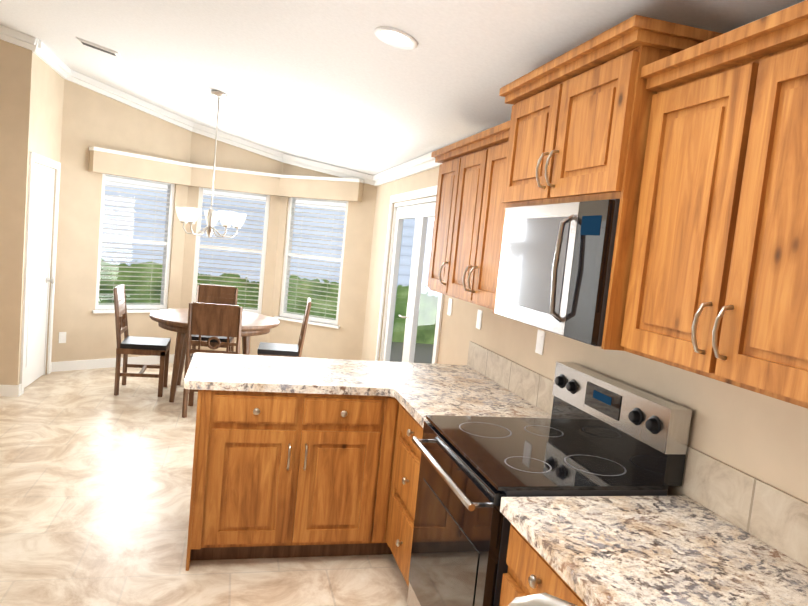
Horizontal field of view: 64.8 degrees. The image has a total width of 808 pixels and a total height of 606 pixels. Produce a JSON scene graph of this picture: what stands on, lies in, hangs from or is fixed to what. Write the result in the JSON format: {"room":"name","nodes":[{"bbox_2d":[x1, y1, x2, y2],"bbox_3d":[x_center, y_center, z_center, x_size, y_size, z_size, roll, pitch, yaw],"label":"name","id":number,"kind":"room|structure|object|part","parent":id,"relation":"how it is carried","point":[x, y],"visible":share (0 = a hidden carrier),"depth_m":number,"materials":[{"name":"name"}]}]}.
{"room":"kitchen","nodes":[
{"label":"kitchen","id":0,"kind":"room"},
{"bbox_2d":[0,363,408,605],"bbox_3d":[-1.541,1.186,3.578,4.090,0.050,8.920,4,5,-15],"label":"floor","id":1,"kind":"structure","parent":0,"point":[95,483],"depth_m":3.43,"materials":[{"name":"tile"}]},
{"bbox_2d":[113,284,170,396],"bbox_3d":[-2.492,0.347,6.053,0.481,0.990,0.440,4,5,-15],"label":"chair","id":2,"kind":"object","parent":1,"relation":"on","point":[135,345],"visible":1,"depth_m":5.91,"materials":[{"name":"brown wood"}]},
{"bbox_2d":[184,284,237,376],"bbox_3d":[-2.049,0.323,6.804,0.440,0.990,0.481,5,5,-10],"label":"chair","id":3,"kind":"object","parent":1,"relation":"on","point":[217,294],"visible":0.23,"depth_m":6.95,"materials":[{"name":"brown wood"}]},
{"bbox_2d":[182,302,242,417],"bbox_3d":[-1.646,0.476,5.542,0.440,0.990,0.481,5,5,-11],"label":"chair","id":4,"kind":"object","parent":1,"relation":"on","point":[210,319],"visible":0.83,"depth_m":5.31,"materials":[{"name":"brown wood"}]},
{"bbox_2d":[150,308,278,401],"bbox_3d":[-1.849,0.513,6.186,1.200,0.767,1.200,4,5,-15],"label":"dining table","id":5,"kind":"object","parent":1,"relation":"on","point":[176,320],"visible":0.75,"depth_m":5.86,"materials":[{"name":"brown wood"}]},
{"bbox_2d":[257,298,310,356],"bbox_3d":[-1.221,0.436,6.441,0.481,0.990,0.440,5,5,-10],"label":"chair","id":6,"kind":"object","parent":1,"relation":"on","point":[278,349],"visible":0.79,"depth_m":6.26,"materials":[{"name":"brown wood"}]},
{"bbox_2d":[184,341,510,412],"bbox_3d":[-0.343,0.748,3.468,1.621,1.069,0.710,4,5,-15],"label":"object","id":7,"kind":"structure","parent":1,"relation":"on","point":[222,381],"depth_m":3.12,"materials":[{"name":"white stone"}]},
{"bbox_2d":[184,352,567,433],"bbox_3d":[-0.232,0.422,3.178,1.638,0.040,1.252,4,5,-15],"label":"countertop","id":8,"kind":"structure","parent":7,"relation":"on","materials":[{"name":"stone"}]},
{"bbox_2d":[384,357,553,416],"bbox_3d":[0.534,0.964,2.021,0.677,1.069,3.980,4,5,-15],"label":"countertop","id":9,"kind":"structure","parent":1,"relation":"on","point":[476,388],"depth_m":3.19,"materials":[{"name":"beige stone"}]},
{"bbox_2d":[186,409,807,605],"bbox_3d":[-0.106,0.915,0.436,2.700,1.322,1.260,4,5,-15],"label":"base unit","id":10,"kind":"object","parent":1,"relation":"on","point":[304,457],"depth_m":1.97,"materials":[{"name":"brown wood"}]},
{"bbox_2d":[407,362,691,605],"bbox_3d":[0.424,0.863,2.344,0.702,1.190,0.756,4,5,-15],"label":"range","id":11,"kind":"object","parent":1,"relation":"on","point":[597,434],"visible":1,"depth_m":2.19,"materials":[{"name":"grey metal"}]},
{"bbox_2d":[0,0,803,175],"bbox_3d":[-1.268,-1.616,3.328,4.090,0.953,8.920,4,5,-15],"label":"ceiling","id":12,"kind":"structure","parent":0,"point":[338,83],"depth_m":3.64,"materials":[{"name":"paint"}]},
{"bbox_2d":[76,37,120,57],"bbox_3d":[-2.315,-1.937,4.833,0.295,0.069,0.140,4,5,-15],"label":"ceiling vent","id":13,"kind":"object","parent":12,"relation":"in","point":[98,47],"visible":1,"depth_m":4.80,"materials":[{"name":"white metal"}]},
{"bbox_2d":[176,90,246,237],"bbox_3d":[-1.551,-1.121,5.213,0.568,1.172,0.549,4,5,-15],"label":"chandelier","id":14,"kind":"object","parent":12,"relation":"hanging from","point":[190,215],"visible":1,"depth_m":5.18,"materials":[{"name":"silver metal"}]},
{"bbox_2d":[374,26,417,49],"bbox_3d":[-0.035,-1.167,2.808,0.197,0.047,0.200,4,5,-15],"label":"recessed light","id":15,"kind":"object","parent":12,"relation":"in","point":[394,37],"visible":0.96,"depth_m":2.80,"materials":[{"name":"white"}]},
{"bbox_2d":[0,40,807,502],"bbox_3d":[-1.349,-0.487,3.323,4.090,3.350,8.703,4,5,-15],"label":"wall","id":16,"kind":"structure","parent":0,"point":[46,110],"depth_m":6.30,"materials":[{"name":"paint"}]},
{"bbox_2d":[24,163,54,387],"bbox_3d":[-3.406,-0.252,5.904,0.165,2.027,0.754,4,5,-15],"label":"door","id":17,"kind":"structure","parent":16,"relation":"in","point":[40,263],"depth_m":5.94,"materials":[{"name":"white wood"}]},
{"bbox_2d":[20,152,60,394],"bbox_3d":[-3.367,-0.285,5.910,0.017,2.100,0.900,4,5,-15],"label":"door frame","id":18,"kind":"structure","parent":16,"relation":"attached to","point":[34,157],"depth_m":5.57,"materials":[{"name":"white wood"}]},
{"bbox_2d":[58,332,65,342],"bbox_3d":[-3.498,0.353,6.522,0.008,0.114,0.070,10,7,42],"label":"electrical outlet","id":19,"kind":"object","parent":16,"relation":"attached to","point":[62,337],"visible":1,"depth_m":6.52,"materials":[{"name":"white plastic"}]},
{"bbox_2d":[0,354,185,396],"bbox_3d":[-2.002,0.904,5.385,3.849,0.100,4.449,4,5,-15],"label":"baseboard","id":20,"kind":"structure","parent":16,"relation":"attached to","point":[10,390],"depth_m":6.73,"materials":[{"name":"white"}]},
{"bbox_2d":[89,147,363,328],"bbox_3d":[-1.982,-0.670,7.186,2.852,1.705,0.868,4,5,-15],"label":"bay window","id":21,"kind":"structure","parent":16,"relation":"in","point":[131,166],"depth_m":7.30,"materials":[{"name":"white"}]},
{"bbox_3d":[-1.900,-1.389,7.079,2.852,0.245,0.780,4,5,-15],"label":"valance cornice","id":22,"kind":"part","parent":21,"relation":"part of","materials":[{"name":"paint"}]},
{"bbox_2d":[0,0,804,185],"bbox_3d":[-1.243,-1.504,3.232,3.863,0.907,8.460,4,5,-15],"label":"crown molding","id":23,"kind":"structure","parent":16,"relation":"attached to","point":[62,69],"depth_m":6.62,"materials":[{"name":"white wood"}]},
{"bbox_2d":[379,196,438,362],"bbox_3d":[0.059,0.121,5.521,0.139,2.027,1.794,4,5,-15],"label":"french door","id":24,"kind":"structure","parent":16,"relation":"in","point":[422,210],"depth_m":5.58,"materials":[{"name":"white wood"}]},
{"bbox_2d":[375,185,443,363],"bbox_3d":[0.015,0.081,5.505,0.017,2.100,1.940,4,5,-15],"label":"door frame","id":25,"kind":"structure","parent":16,"relation":"attached to","point":[405,196],"depth_m":5.72,"materials":[{"name":"white wood"}]},
{"bbox_2d":[447,298,452,315],"bbox_3d":[0.318,0.028,4.403,0.008,0.114,0.070,4,5,-15],"label":"outlet","id":26,"kind":"object","parent":16,"relation":"attached to","point":[450,302],"visible":1,"depth_m":4.39,"materials":[{"name":"white plastic"}]},
{"bbox_2d":[476,309,482,329],"bbox_3d":[0.456,0.099,3.865,0.008,0.114,0.070,4,5,-15],"label":"electrical outlet","id":27,"kind":"object","parent":16,"relation":"attached to","point":[479,319],"visible":1,"depth_m":3.85,"materials":[{"name":"white plastic"}]},
{"bbox_2d":[535,329,544,354],"bbox_3d":[0.658,0.189,3.081,0.008,0.114,0.070,4,5,-15],"label":"electrical outlet","id":28,"kind":"object","parent":16,"relation":"attached to","point":[540,341],"visible":1,"depth_m":3.07,"materials":[{"name":"white plastic"}]},
{"bbox_2d":[427,0,807,408],"bbox_3d":[0.673,-0.326,1.864,0.672,0.940,4.115,4,5,-15],"label":"upper cabinet","id":29,"kind":"object","parent":16,"relation":"attached to","point":[687,146],"visible":0.96,"depth_m":1.70,"materials":[{"name":"brown wood"}]},
{"bbox_2d":[494,199,619,346],"bbox_3d":[0.654,-0.119,2.291,0.458,0.440,0.756,4,5,-15],"label":"microwave","id":30,"kind":"object","parent":29,"relation":"attached to","point":[555,265],"visible":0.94,"depth_m":2.09,"materials":[{"name":"grey metal"}]},
{"bbox_2d":[466,341,807,605],"bbox_3d":[0.831,0.503,2.335,0.010,0.154,3.420,4,5,-15],"label":"backsplash","id":31,"kind":"structure","parent":16,"relation":"attached to","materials":[{"name":"tile"}]},
{"label":"outside","id":32,"kind":"structure","parent":0,"visible":0},
{"bbox_2d":[99,175,438,363],"bbox_3d":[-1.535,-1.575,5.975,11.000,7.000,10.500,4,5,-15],"label":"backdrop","id":33,"kind":"structure","parent":32,"point":[424,330],"depth_m":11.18,"materials":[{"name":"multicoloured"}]}
]}

